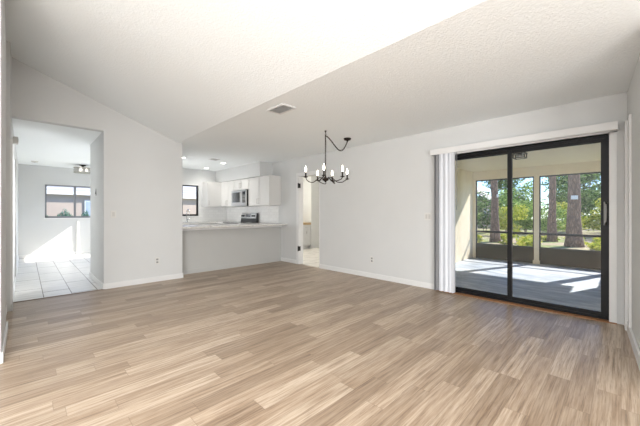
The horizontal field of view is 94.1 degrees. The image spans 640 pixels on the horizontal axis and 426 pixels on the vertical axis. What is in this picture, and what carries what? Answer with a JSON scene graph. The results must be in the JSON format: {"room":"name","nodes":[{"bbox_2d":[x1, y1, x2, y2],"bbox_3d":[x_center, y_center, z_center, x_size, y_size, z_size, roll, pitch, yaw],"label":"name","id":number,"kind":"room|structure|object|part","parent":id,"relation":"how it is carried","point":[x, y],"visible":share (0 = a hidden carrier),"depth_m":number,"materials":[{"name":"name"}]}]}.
{"room":"empty living room","nodes":[
{"label":"empty living room","id":0,"kind":"room"},
{"bbox_2d":[0,0,17,363],"bbox_3d":[-5.252,-0.462,4.932,0.275,3.274,7.600,0,0,-45],"label":"wall","id":1,"kind":"structure","parent":0,"point":[6,125],"depth_m":2.90,"materials":[{"name":"white paint"}]},
{"bbox_2d":[1,255,18,362],"bbox_3d":[-5.121,1.133,4.977,0.054,0.085,7.480,0,0,-45],"label":"baseboard","id":2,"kind":"structure","parent":1,"relation":"attached to","point":[6,325],"depth_m":2.74,"materials":[{"name":"white paint"}]},
{"bbox_2d":[10,139,16,310],"bbox_3d":[-4.774,0.125,4.659,0.020,2.100,3.060,0,0,-45],"label":"trim","id":3,"kind":"structure","parent":1,"relation":"attached to","point":[11,140],"depth_m":3.57,"materials":[{"name":"white paint"}]},
{"bbox_2d":[13,136,18,144],"bbox_3d":[-4.430,-1.055,4.339,0.058,0.100,0.100,0,0,-45],"label":"door chime","id":4,"kind":"object","parent":1,"relation":"attached to","point":[15,139],"visible":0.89,"depth_m":4.31,"materials":[{"name":"white plastic"}]},
{"bbox_2d":[18,164,89,254],"bbox_3d":[-7.018,-0.045,8.475,2.750,2.440,0.120,0,0,-45],"label":"wall","id":5,"kind":"structure","parent":0,"point":[37,234],"depth_m":7.98,"materials":[{"name":"white paint"}]},
{"bbox_2d":[19,250,89,258],"bbox_3d":[-6.928,1.133,8.470,2.290,0.085,0.014,0,0,-45],"label":"baseboard","id":6,"kind":"structure","parent":5,"relation":"attached to","point":[88,251],"depth_m":8.11,"materials":[{"name":"white paint"}]},
{"bbox_2d":[44,184,89,218],"bbox_3d":[-6.965,-0.305,8.485,1.320,0.930,0.120,0,0,-45],"label":"window","id":7,"kind":"structure","parent":5,"relation":"in","point":[46,216],"depth_m":8.35,"materials":[{"name":"grey metal"}]},
{"bbox_3d":[-6.944,0.149,8.464,1.320,0.022,0.060,0,0,-45],"label":"sill","id":8,"kind":"part","parent":7,"relation":"part of","materials":[{"name":"white paint"}]},
{"bbox_2d":[77,222,78,253],"bbox_3d":[-6.892,0.710,8.487,0.055,0.930,0.040,0,0,-45],"label":"trim","id":9,"kind":"structure","parent":5,"relation":"attached to","point":[77,222],"depth_m":8.47,"materials":[{"name":"white paint"}]},
{"bbox_2d":[13,253,101,301],"bbox_3d":[-4.393,1.225,7.330,4.870,0.100,5.400,0,0,-45],"label":"floor","id":10,"kind":"structure","parent":0,"point":[37,277],"depth_m":5.43,"materials":[{"name":"white tile"}]},
{"bbox_2d":[223,213,257,223],"bbox_3d":[-2.159,0.557,7.994,0.681,1.115,0.769,0,0,-45],"label":"range","id":11,"kind":"object","parent":10,"relation":"on","point":[245,217],"visible":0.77,"depth_m":8.03,"materials":[{"name":"silver metal"}]},
{"bbox_2d":[223,222,257,223],"bbox_3d":[-2.139,0.260,8.013,0.625,0.020,0.769,0,0,-45],"label":"cooktop","id":12,"kind":"object","parent":11,"relation":"in","point":[223,222],"depth_m":7.84,"materials":[{"name":"glass"}]},
{"bbox_3d":[-1.961,0.077,8.190,0.044,0.135,0.745,0,0,-45],"label":"control panel","id":13,"kind":"part","parent":11,"relation":"part of","materials":[{"name":"silver metal"}]},
{"bbox_3d":[-3.437,0.735,8.304,0.860,0.880,0.641,0,0,-45],"label":"base cabinet","id":14,"kind":"object","parent":10,"relation":"on","visible":0},
{"bbox_2d":[182,221,233,223],"bbox_3d":[-3.360,0.274,8.096,2.305,0.038,1.045,0,0,-45],"label":"countertop","id":15,"kind":"structure","parent":14,"relation":"on","point":[218,222],"depth_m":8.21,"materials":[{"name":"stone"}]},
{"bbox_2d":[12,57,181,283],"bbox_3d":[-3.358,-0.432,4.746,2.155,3.214,0.270,0,0,-45],"label":"wall","id":16,"kind":"structure","parent":0,"point":[141,167],"depth_m":4.80,"materials":[{"name":"white paint"}]},
{"bbox_2d":[111,211,115,217],"bbox_3d":[-3.235,0.020,4.668,0.072,0.116,0.013,0,0,-45],"label":"light switch","id":17,"kind":"object","parent":16,"relation":"attached to","point":[113,213],"visible":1,"depth_m":4.67,"materials":[{"name":"white plastic"}]},
{"bbox_2d":[155,257,159,263],"bbox_3d":[-2.791,0.820,5.111,0.072,0.116,0.010,0,0,-45],"label":"wall outlet","id":18,"kind":"object","parent":16,"relation":"attached to","point":[157,259],"visible":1,"depth_m":5.11,"materials":[{"name":"white plastic"}]},
{"bbox_2d":[104,258,280,288],"bbox_3d":[-2.141,1.133,5.941,3.596,0.085,0.284,0,0,-45],"label":"baseboard","id":19,"kind":"structure","parent":16,"relation":"attached to","point":[180,275],"depth_m":5.38,"materials":[{"name":"white paint"}]},
{"bbox_2d":[90,135,280,279],"bbox_3d":[-2.605,-0.045,6.420,3.610,2.440,1.050,0,0,-45],"label":"wall","id":20,"kind":"structure","parent":0,"point":[214,247],"depth_m":6.04,"materials":[{"name":"beige paint"}]},
{"bbox_2d":[89,272,103,288],"bbox_3d":[-3.793,1.133,5.044,0.014,0.085,1.334,0,0,-45],"label":"baseboard","id":21,"kind":"structure","parent":20,"relation":"attached to","point":[91,275],"depth_m":4.96,"materials":[{"name":"white paint"}]},
{"bbox_2d":[182,225,281,230],"bbox_3d":[-1.809,0.315,6.447,2.420,0.040,0.030,0,0,-45],"label":"trim","id":22,"kind":"structure","parent":20,"relation":"attached to","point":[280,225],"depth_m":6.32,"materials":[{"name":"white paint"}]},
{"bbox_2d":[182,223,286,228],"bbox_3d":[-1.937,0.273,6.571,2.429,0.040,0.835,0,0,-45],"label":"countertop","id":23,"kind":"structure","parent":20,"relation":"on","point":[241,224],"depth_m":6.25,"materials":[{"name":"stone"}]},
{"bbox_2d":[182,168,217,223],"bbox_3d":[-3.818,-0.045,8.476,2.440,2.440,0.120,0,0,-45],"label":"wall","id":24,"kind":"structure","parent":0,"point":[195,177],"depth_m":8.68,"materials":[{"name":"white paint"}]},
{"bbox_2d":[182,185,199,216],"bbox_3d":[-3.875,-0.343,8.378,0.940,0.905,0.120,0,0,-45],"label":"window","id":25,"kind":"structure","parent":24,"relation":"in","point":[196,214],"depth_m":8.60,"materials":[{"name":"black metal"}]},
{"bbox_2d":[202,181,220,206],"bbox_3d":[-3.164,-0.545,8.764,0.435,0.720,0.371,0,0,-45],"label":"upper cabinet","id":26,"kind":"object","parent":24,"relation":"attached to","point":[211,191],"visible":1,"depth_m":8.64,"materials":[{"name":"white paint"}]},
{"bbox_2d":[182,206,277,222],"bbox_3d":[-2.797,0.035,7.531,2.320,0.440,2.660,0,0,-45],"label":"wall","id":27,"kind":"structure","parent":24,"relation":"attached to","point":[266,214],"depth_m":8.70,"materials":[{"name":"white tile"}]},
{"bbox_2d":[215,162,271,181],"bbox_3d":[-2.192,-1.087,8.306,0.370,0.355,2.410,0,0,-45],"label":"wall","id":28,"kind":"structure","parent":0,"point":[257,169],"depth_m":7.83,"materials":[{"name":"white paint"}]},
{"bbox_2d":[303,175,318,248],"bbox_3d":[0.374,-0.045,8.862,3.800,2.440,3.670,0,0,-45],"label":"wall","id":29,"kind":"structure","parent":0,"point":[310,190],"depth_m":9.97,"materials":[{"name":"white paint"}]},
{"bbox_2d":[0,248,639,425],"bbox_3d":[0.160,1.225,3.676,11.400,0.100,11.400,0,0,-45],"label":"floor","id":30,"kind":"structure","parent":0,"point":[279,343],"depth_m":2.41,"materials":[{"name":"brown wood"}]},
{"bbox_2d":[13,289,104,302],"bbox_3d":[-3.675,1.177,4.238,1.000,0.015,0.035,0,0,-45],"label":"trim","id":31,"kind":"structure","parent":30,"relation":"on","point":[99,289],"depth_m":4.19,"materials":[{"name":"wood"}]},
{"bbox_2d":[303,222,310,248],"bbox_3d":[-0.776,0.695,9.718,0.850,0.960,0.576,0,0,-45],"label":"bathroom vanity","id":32,"kind":"object","parent":30,"relation":"on","point":[306,225],"visible":0.24,"depth_m":9.73,"materials":[{"name":"beige stone"}]},
{"bbox_3d":[-0.457,0.480,9.694,0.390,0.150,0.018,0,0,-45],"label":"drawer","id":33,"kind":"part","parent":32,"relation":"part of","materials":[{"name":"white wood"}]},
{"bbox_3d":[-0.456,0.805,9.692,0.390,0.460,0.023,0,0,-45],"label":"door","id":34,"kind":"part","parent":32,"relation":"part of","materials":[{"name":"white wood"}]},
{"bbox_2d":[5,0,639,170],"bbox_3d":[-2.204,-2.276,3.271,7.770,2.022,14.450,0,0,-45],"label":"ceiling","id":35,"kind":"structure","parent":0,"point":[490,59],"depth_m":2.91,"materials":[{"name":"white paint"}]},
{"bbox_2d":[73,165,89,173],"bbox_3d":[-6.254,-1.160,7.852,0.380,0.210,0.380,0,0,-45],"label":"ceiling lamp","id":36,"kind":"object","parent":35,"relation":"attached to","point":[82,166],"visible":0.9,"depth_m":7.79,"materials":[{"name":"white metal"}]},
{"bbox_2d":[267,103,295,114],"bbox_3d":[-0.470,-1.256,3.616,0.210,0.017,0.320,0,0,-45],"label":"ceiling vent","id":37,"kind":"object","parent":35,"relation":"in","point":[282,108],"visible":1,"depth_m":3.60,"materials":[{"name":"white metal"}]},
{"bbox_2d":[304,131,350,183],"bbox_3d":[0.168,-0.863,4.704,0.594,0.804,0.985,0,0,21],"label":"chandelier","id":38,"kind":"object","parent":35,"relation":"hanging from","point":[325,179],"visible":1,"depth_m":4.58,"materials":[{"name":"brown metal"}]},
{"bbox_3d":[0.085,-0.887,4.587,0.019,0.642,0.019,0,0,0],"label":"hanging chain","id":39,"kind":"part","parent":38,"relation":"part of","materials":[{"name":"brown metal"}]},
{"bbox_3d":[0.278,-1.118,4.823,0.027,0.211,0.610,0,0,39],"label":"swag chain","id":40,"kind":"part","parent":38,"relation":"part of","materials":[{"name":"brown metal"}]},
{"bbox_2d":[234,92,626,324],"bbox_3d":[0.279,-0.045,6.165,0.130,2.440,9.170,0,0,-45],"label":"wall","id":41,"kind":"structure","parent":0,"point":[378,212],"depth_m":5.04,"materials":[{"name":"white paint"}]},
{"bbox_2d":[221,181,242,206],"bbox_3d":[-2.555,-0.545,8.657,0.371,0.720,0.720,0,0,-45],"label":"upper cabinet","id":42,"kind":"object","parent":41,"relation":"attached to","point":[226,187],"visible":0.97,"depth_m":8.55,"materials":[{"name":"white paint"}]},
{"bbox_3d":[-2.783,-0.545,8.685,0.020,0.712,0.352,0,0,-45],"label":"door","id":43,"kind":"part","parent":42,"relation":"part of","materials":[{"name":"white paint"}]},
{"bbox_3d":[-2.530,-0.545,8.429,0.020,0.712,0.352,0,0,-45],"label":"door","id":44,"kind":"part","parent":42,"relation":"part of","materials":[{"name":"white paint"}]},
{"bbox_2d":[234,178,247,190],"bbox_3d":[-2.027,-0.765,8.124,0.371,0.280,0.770,0,0,-45],"label":"upper cabinet","id":45,"kind":"object","parent":41,"relation":"attached to","point":[242,184],"visible":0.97,"depth_m":7.99,"materials":[{"name":"white paint"}]},
{"bbox_3d":[-2.264,-0.765,8.161,0.020,0.272,0.377,0,0,-45],"label":"door","id":46,"kind":"part","parent":45,"relation":"part of","materials":[{"name":"white paint"}]},
{"bbox_2d":[231,189,247,206],"bbox_3d":[-2.054,-0.398,8.095,0.448,0.425,0.765,0,0,-45],"label":"microwave","id":47,"kind":"object","parent":45,"relation":"attached to","point":[238,197],"visible":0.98,"depth_m":7.91,"materials":[{"name":"silver plastic"}]},
{"bbox_3d":[-2.246,-0.416,8.047,0.030,0.383,0.558,0,0,-45],"label":"door","id":48,"kind":"part","parent":47,"relation":"part of","materials":[{"name":"silver metal"}]},
{"bbox_3d":[-1.977,-0.416,7.777,0.028,0.383,0.201,0,0,-45],"label":"control panel","id":49,"kind":"part","parent":47,"relation":"part of","materials":[{"name":"silver metal"}]},
{"bbox_3d":[-1.993,-0.765,7.887,0.020,0.272,0.377,0,0,-45],"label":"door","id":50,"kind":"part","parent":45,"relation":"part of","materials":[{"name":"white paint"}]},
{"bbox_2d":[248,175,280,205],"bbox_3d":[-1.423,-0.545,7.513,0.371,0.720,0.940,0,0,-45],"label":"upper cabinet","id":51,"kind":"object","parent":41,"relation":"attached to","point":[262,190],"visible":1,"depth_m":7.28,"materials":[{"name":"white paint"}]},
{"bbox_3d":[-1.689,-0.545,7.580,0.020,0.712,0.462,0,0,-45],"label":"door","id":52,"kind":"part","parent":51,"relation":"part of","materials":[{"name":"white paint"}]},
{"bbox_3d":[-1.359,-0.545,7.246,0.020,0.712,0.462,0,0,-45],"label":"door","id":53,"kind":"part","parent":51,"relation":"part of","materials":[{"name":"white paint"}]},
{"bbox_2d":[296,170,319,267],"bbox_3d":[-0.238,0.130,6.657,0.172,2.090,0.764,0,0,-45],"label":"door frame","id":54,"kind":"structure","parent":41,"relation":"in","point":[299,176],"depth_m":6.86,"materials":[{"name":"white paint"}]},
{"bbox_2d":[281,257,433,289],"bbox_3d":[0.407,1.133,5.933,0.014,0.085,3.880,0,0,-45],"label":"baseboard","id":55,"kind":"structure","parent":41,"relation":"attached to","point":[349,271],"depth_m":5.32,"materials":[{"name":"white paint"}]},
{"bbox_2d":[424,213,431,219],"bbox_3d":[1.682,0.055,4.645,0.013,0.116,0.118,0,0,-45],"label":"light switch","id":56,"kind":"object","parent":41,"relation":"attached to","point":[427,216],"visible":1,"depth_m":4.64,"materials":[{"name":"white plastic"}]},
{"bbox_2d":[430,121,617,292],"bbox_3d":[2.414,0.100,3.837,0.110,2.110,2.014,0,0,-45],"label":"vertical blind","id":57,"kind":"object","parent":41,"relation":"attached to","point":[444,158],"visible":1,"depth_m":4.36,"materials":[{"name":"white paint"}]},
{"bbox_2d":[436,290,616,323],"bbox_3d":[2.475,1.176,3.857,0.085,0.018,1.940,0,0,-45],"label":"trim","id":58,"kind":"structure","parent":41,"relation":"attached to","point":[457,293],"depth_m":3.64,"materials":[{"name":"brown wood"}]},
{"bbox_2d":[455,134,608,319],"bbox_3d":[2.523,0.158,3.912,0.110,2.035,1.830,0,0,-45],"label":"door","id":59,"kind":"structure","parent":41,"relation":"in","point":[603,139],"depth_m":3.59,"materials":[{"name":"black metal"}]},
{"bbox_3d":[2.237,0.159,4.255,0.023,1.972,0.879,0,0,-45],"label":"panel","id":60,"kind":"part","parent":59,"relation":"part of","materials":[{"name":"clear glass"}]},
{"bbox_3d":[2.821,0.159,3.623,0.024,1.972,0.941,0,0,-45],"label":"panel","id":61,"kind":"part","parent":59,"relation":"part of","materials":[{"name":"clear glass"}]},
{"bbox_3d":[3.128,0.005,3.262,0.055,0.260,0.035,0,0,-45],"label":"handle","id":62,"kind":"part","parent":59,"relation":"part of","materials":[{"name":"grey plastic"}]},
{"bbox_2d":[455,129,616,322],"bbox_3d":[2.512,0.128,3.901,0.142,2.095,1.950,0,0,-45],"label":"trim","id":63,"kind":"structure","parent":41,"relation":"attached to","point":[612,133],"depth_m":3.19,"materials":[{"name":"white paint"}]},
{"bbox_2d":[455,167,472,262],"bbox_3d":[2.678,0.090,6.676,4.000,2.370,0.120,0,0,-45],"label":"wall","id":64,"kind":"structure","parent":0,"point":[464,212],"depth_m":7.53,"materials":[{"name":"beige paint"}]},
{"bbox_2d":[455,258,600,311],"bbox_3d":[3.766,1.255,5.698,4.130,0.120,3.200,0,0,-45],"label":"floor","id":65,"kind":"structure","parent":0,"point":[561,285],"depth_m":5.28,"materials":[{"name":"concrete"}]},
{"bbox_2d":[455,143,600,171],"bbox_3d":[3.830,-1.170,5.797,4.400,0.150,3.750,0,0,-45],"label":"ceiling","id":66,"kind":"structure","parent":0,"point":[587,152],"depth_m":6.10,"materials":[{"name":"beige paint"}]},
{"bbox_2d":[513,152,527,159],"bbox_3d":[3.648,-1.045,5.441,0.200,0.100,0.200,0,0,-45],"label":"lamp","id":67,"kind":"object","parent":66,"relation":"attached to","point":[517,155],"visible":0.86,"depth_m":5.41,"materials":[{"name":"brown metal"}]},
{"bbox_3d":[3.648,-1.083,5.441,0.200,0.025,0.200,0,0,-45],"label":"ceiling plate","id":68,"kind":"part","parent":67,"relation":"part of","materials":[{"name":"brown metal"}]},
{"bbox_2d":[473,161,600,263],"bbox_3d":[3.765,0.090,5.613,4.050,2.370,2.920,0,0,-45],"label":"wall","id":69,"kind":"structure","parent":0,"point":[593,166],"depth_m":7.01,"materials":[{"name":"beige paint"}]},
{"bbox_2d":[476,176,533,262],"bbox_3d":[4.640,0.163,7.537,0.040,2.065,1.285,0,0,-45],"label":"window","id":70,"kind":"structure","parent":69,"relation":"in","point":[483,250],"depth_m":7.53,"materials":[{"name":"black metal"}]},
{"bbox_3d":[4.640,0.490,7.537,0.040,0.050,1.235,0,0,-45],"label":"rail","id":71,"kind":"part","parent":70,"relation":"part of","materials":[{"name":"black metal"}]},
{"bbox_3d":[4.640,0.998,7.537,0.016,0.395,1.235,0,0,-45],"label":"kick panel","id":72,"kind":"part","parent":70,"relation":"part of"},
{"bbox_2d":[539,172,600,269],"bbox_3d":[5.620,0.163,6.547,0.040,2.065,1.307,0,0,-45],"label":"window","id":73,"kind":"structure","parent":69,"relation":"in","point":[588,259],"depth_m":6.64,"materials":[{"name":"black metal"}]},
{"bbox_3d":[5.620,0.490,6.547,0.040,0.050,1.257,0,0,-45],"label":"rail","id":74,"kind":"part","parent":73,"relation":"part of","materials":[{"name":"black metal"}]},
{"bbox_3d":[5.620,0.998,6.547,0.016,0.395,1.257,0,0,-45],"label":"kick panel","id":75,"kind":"part","parent":73,"relation":"part of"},
{"bbox_2d":[627,53,639,349],"bbox_3d":[2.726,-0.045,2.484,1.570,2.440,0.215,0,0,-45],"label":"wall","id":76,"kind":"structure","parent":0,"point":[633,93],"depth_m":2.56,"materials":[{"name":"white paint"}]},
{"bbox_2d":[624,114,631,336],"bbox_3d":[3.044,0.125,2.952,0.028,2.100,0.422,0,0,42],"label":"trim","id":77,"kind":"structure","parent":76,"relation":"attached to","point":[628,123],"depth_m":2.83,"materials":[{"name":"white paint"}]},
{"bbox_2d":[627,321,639,370],"bbox_3d":[2.601,1.125,2.454,0.016,0.100,1.353,0,0,42],"label":"baseboard","id":78,"kind":"structure","parent":76,"relation":"attached to","point":[632,339],"depth_m":2.46,"materials":[{"name":"white paint"}]},
{"label":"outside","id":79,"kind":"structure","parent":0,"visible":0},
{"bbox_2d":[477,220,600,250],"bbox_3d":[12.508,1.425,26.453,85.000,0.200,100.000,0,0,-45],"label":"ground","id":80,"kind":"structure","parent":79,"point":[560,244],"depth_m":15.49,"materials":[{"name":"green plant"}]},
{"bbox_2d":[57,208,72,215],"bbox_3d":[-11.057,0.483,12.857,0.489,1.403,0.627,0,0,38],"label":"shrub","id":81,"kind":"object","parent":80,"relation":"on","point":[65,213],"visible":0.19,"depth_m":12.80,"materials":[{"name":"green plant"}]},
{"bbox_2d":[47,186,195,215],"bbox_3d":[-14.028,-1.060,18.435,22.800,4.770,9.260,0,0,-45],"label":"house","id":82,"kind":"structure","parent":80,"relation":"on","point":[59,198],"depth_m":14.31,"materials":[{"name":"paint"}]},
{"bbox_3d":[-11.171,-0.025,14.909,0.830,1.080,0.010,0,0,-45],"label":"pane","id":83,"kind":"part","parent":82,"relation":"part of","materials":[{"name":"clear glass"}]},
{"bbox_2d":[477,190,488,221],"bbox_3d":[11.435,-0.184,22.412,2.669,3.122,2.475,0,0,1],"label":"leafy shrub","id":84,"kind":"object","parent":80,"relation":"on","point":[480,198],"visible":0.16,"depth_m":22.23,"materials":[{"name":"green plant"}]},
{"bbox_2d":[477,186,490,227],"bbox_3d":[14.200,-0.635,28.156,3.000,3.920,3.160,0,0,-45],"label":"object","id":85,"kind":"structure","parent":80,"relation":"on","point":[478,188],"depth_m":27.22,"materials":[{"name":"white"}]},
{"bbox_2d":[477,197,502,230],"bbox_3d":[10.904,0.118,19.685,2.135,2.498,1.980,0,0,32],"label":"leafy shrub","id":86,"kind":"object","parent":80,"relation":"on","point":[480,205],"visible":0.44,"depth_m":19.43,"materials":[{"name":"green plant"}]},
{"bbox_2d":[489,180,500,241],"bbox_3d":[8.374,-4.623,13.551,1.897,12.100,2.627,0,0,-27],"label":"pine tree","id":87,"kind":"object","parent":80,"relation":"on","point":[494,223],"visible":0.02,"depth_m":13.50,"materials":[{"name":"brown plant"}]},
{"bbox_2d":[500,233,506,239],"bbox_3d":[8.975,1.180,14.832,0.909,0.385,0.711,0,0,-5],"label":"plant","id":88,"kind":"object","parent":80,"relation":"on","point":[503,236],"visible":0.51,"depth_m":14.65,"materials":[{"name":"green plant"}]},
{"bbox_2d":[481,178,528,211],"bbox_3d":[20.434,-2.169,33.292,5.732,7.230,6.181,0,0,31],"label":"leafy shrub","id":89,"kind":"object","parent":80,"relation":"on","point":[515,181],"visible":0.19,"depth_m":32.14,"materials":[{"name":"green plant"}]},
{"bbox_2d":[497,239,513,244],"bbox_3d":[7.760,1.232,12.464,0.456,0.245,0.578,0,0,-32],"label":"plant","id":90,"kind":"object","parent":80,"relation":"on","point":[503,242],"visible":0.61,"depth_m":12.49,"materials":[{"name":"green plant"}]},
{"bbox_2d":[499,204,528,231],"bbox_3d":[10.920,0.425,17.088,1.430,1.884,2.080,0,0,-31],"label":"leafy shrub","id":91,"kind":"object","parent":80,"relation":"on","point":[517,209],"visible":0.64,"depth_m":16.91,"materials":[{"name":"green plant"}]},
{"bbox_2d":[499,196,532,229],"bbox_3d":[14.120,0.056,21.445,2.392,2.648,2.712,0,0,-35],"label":"leafy shrub","id":92,"kind":"object","parent":80,"relation":"on","point":[514,202],"visible":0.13,"depth_m":21.54,"materials":[{"name":"green plant"}]},
{"bbox_2d":[498,181,544,224],"bbox_3d":[18.616,-0.812,27.865,4.566,4.458,4.027,0,0,6],"label":"tree","id":93,"kind":"object","parent":80,"relation":"on","point":[525,186],"visible":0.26,"depth_m":27.45,"materials":[{"name":"green plant"}]},
{"bbox_2d":[515,238,532,246],"bbox_3d":[7.902,1.162,11.377,1.022,0.432,0.800,0,0,7],"label":"plant","id":94,"kind":"object","parent":80,"relation":"on","point":[523,242],"visible":0.71,"depth_m":11.29,"materials":[{"name":"green plant"}]},
{"bbox_2d":[514,200,544,231],"bbox_3d":[13.106,0.289,18.856,2.214,2.162,1.952,0,0,-21],"label":"leafy shrub","id":95,"kind":"object","parent":80,"relation":"on","point":[524,223],"visible":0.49,"depth_m":18.54,"materials":[{"name":"green plant"}]},
{"bbox_2d":[528,176,557,241],"bbox_3d":[10.646,-4.652,14.207,1.839,12.160,2.314,0,0,-45],"label":"pine tree","id":96,"kind":"object","parent":80,"relation":"on","point":[551,223],"visible":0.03,"depth_m":13.82,"materials":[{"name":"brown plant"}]},
{"bbox_2d":[531,202,566,232],"bbox_3d":[12.905,0.366,16.794,1.806,1.999,2.048,0,0,19],"label":"leafy shrub","id":97,"kind":"object","parent":80,"relation":"on","point":[544,219],"visible":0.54,"depth_m":16.55,"materials":[{"name":"green plant"}]},
{"bbox_2d":[541,173,600,218],"bbox_3d":[22.745,-1.533,26.426,5.057,5.916,4.690,0,0,-7],"label":"tree","id":98,"kind":"object","parent":80,"relation":"on","point":[584,178],"visible":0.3,"depth_m":26.12,"materials":[{"name":"green plant"}]},
{"bbox_2d":[556,201,587,231],"bbox_3d":[15.557,0.291,18.818,1.642,2.164,2.389,0,0,-2],"label":"leafy shrub","id":99,"kind":"object","parent":80,"relation":"on","point":[564,206],"visible":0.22,"depth_m":18.66,"materials":[{"name":"green plant"}]},
{"bbox_2d":[543,173,600,208],"bbox_3d":[27.697,-2.804,31.893,6.774,8.544,7.304,0,0,22],"label":"leafy shrub","id":100,"kind":"object","parent":80,"relation":"on","point":[586,190],"visible":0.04,"depth_m":31.94,"materials":[{"name":"green plant"}]},
{"bbox_2d":[564,175,584,247],"bbox_3d":[10.244,-4.624,11.521,2.914,12.122,2.936,0,0,-45],"label":"pine tree","id":101,"kind":"object","parent":80,"relation":"on","point":[573,220],"visible":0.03,"depth_m":11.60,"materials":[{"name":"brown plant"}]},
{"bbox_2d":[556,184,600,219],"bbox_3d":[17.778,-0.343,20.844,2.950,3.450,2.736,0,0,0],"label":"leafy shrub","id":102,"kind":"object","parent":80,"relation":"on","point":[564,195],"visible":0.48,"depth_m":20.53,"materials":[{"name":"green plant"}]},
{"bbox_2d":[581,198,600,230],"bbox_3d":[15.343,0.206,15.872,1.777,2.342,2.586,0,0,11],"label":"leafy shrub","id":103,"kind":"object","parent":80,"relation":"on","point":[589,221],"visible":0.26,"depth_m":16.41,"materials":[{"name":"green plant"}]},
{"bbox_2d":[585,242,600,250],"bbox_3d":[9.793,1.198,10.575,0.794,0.336,0.621,0,0,-31],"label":"plant","id":104,"kind":"object","parent":80,"relation":"on","point":[594,246],"visible":0.75,"depth_m":10.52,"materials":[{"name":"green plant"}]},
{"bbox_2d":[592,237,600,243],"bbox_3d":[11.954,1.177,12.639,0.926,0.392,0.724,0,0,-6],"label":"plant","id":105,"kind":"object","parent":80,"relation":"on","point":[596,239],"visible":0.37,"depth_m":12.64,"materials":[{"name":"green plant"}]}
]}

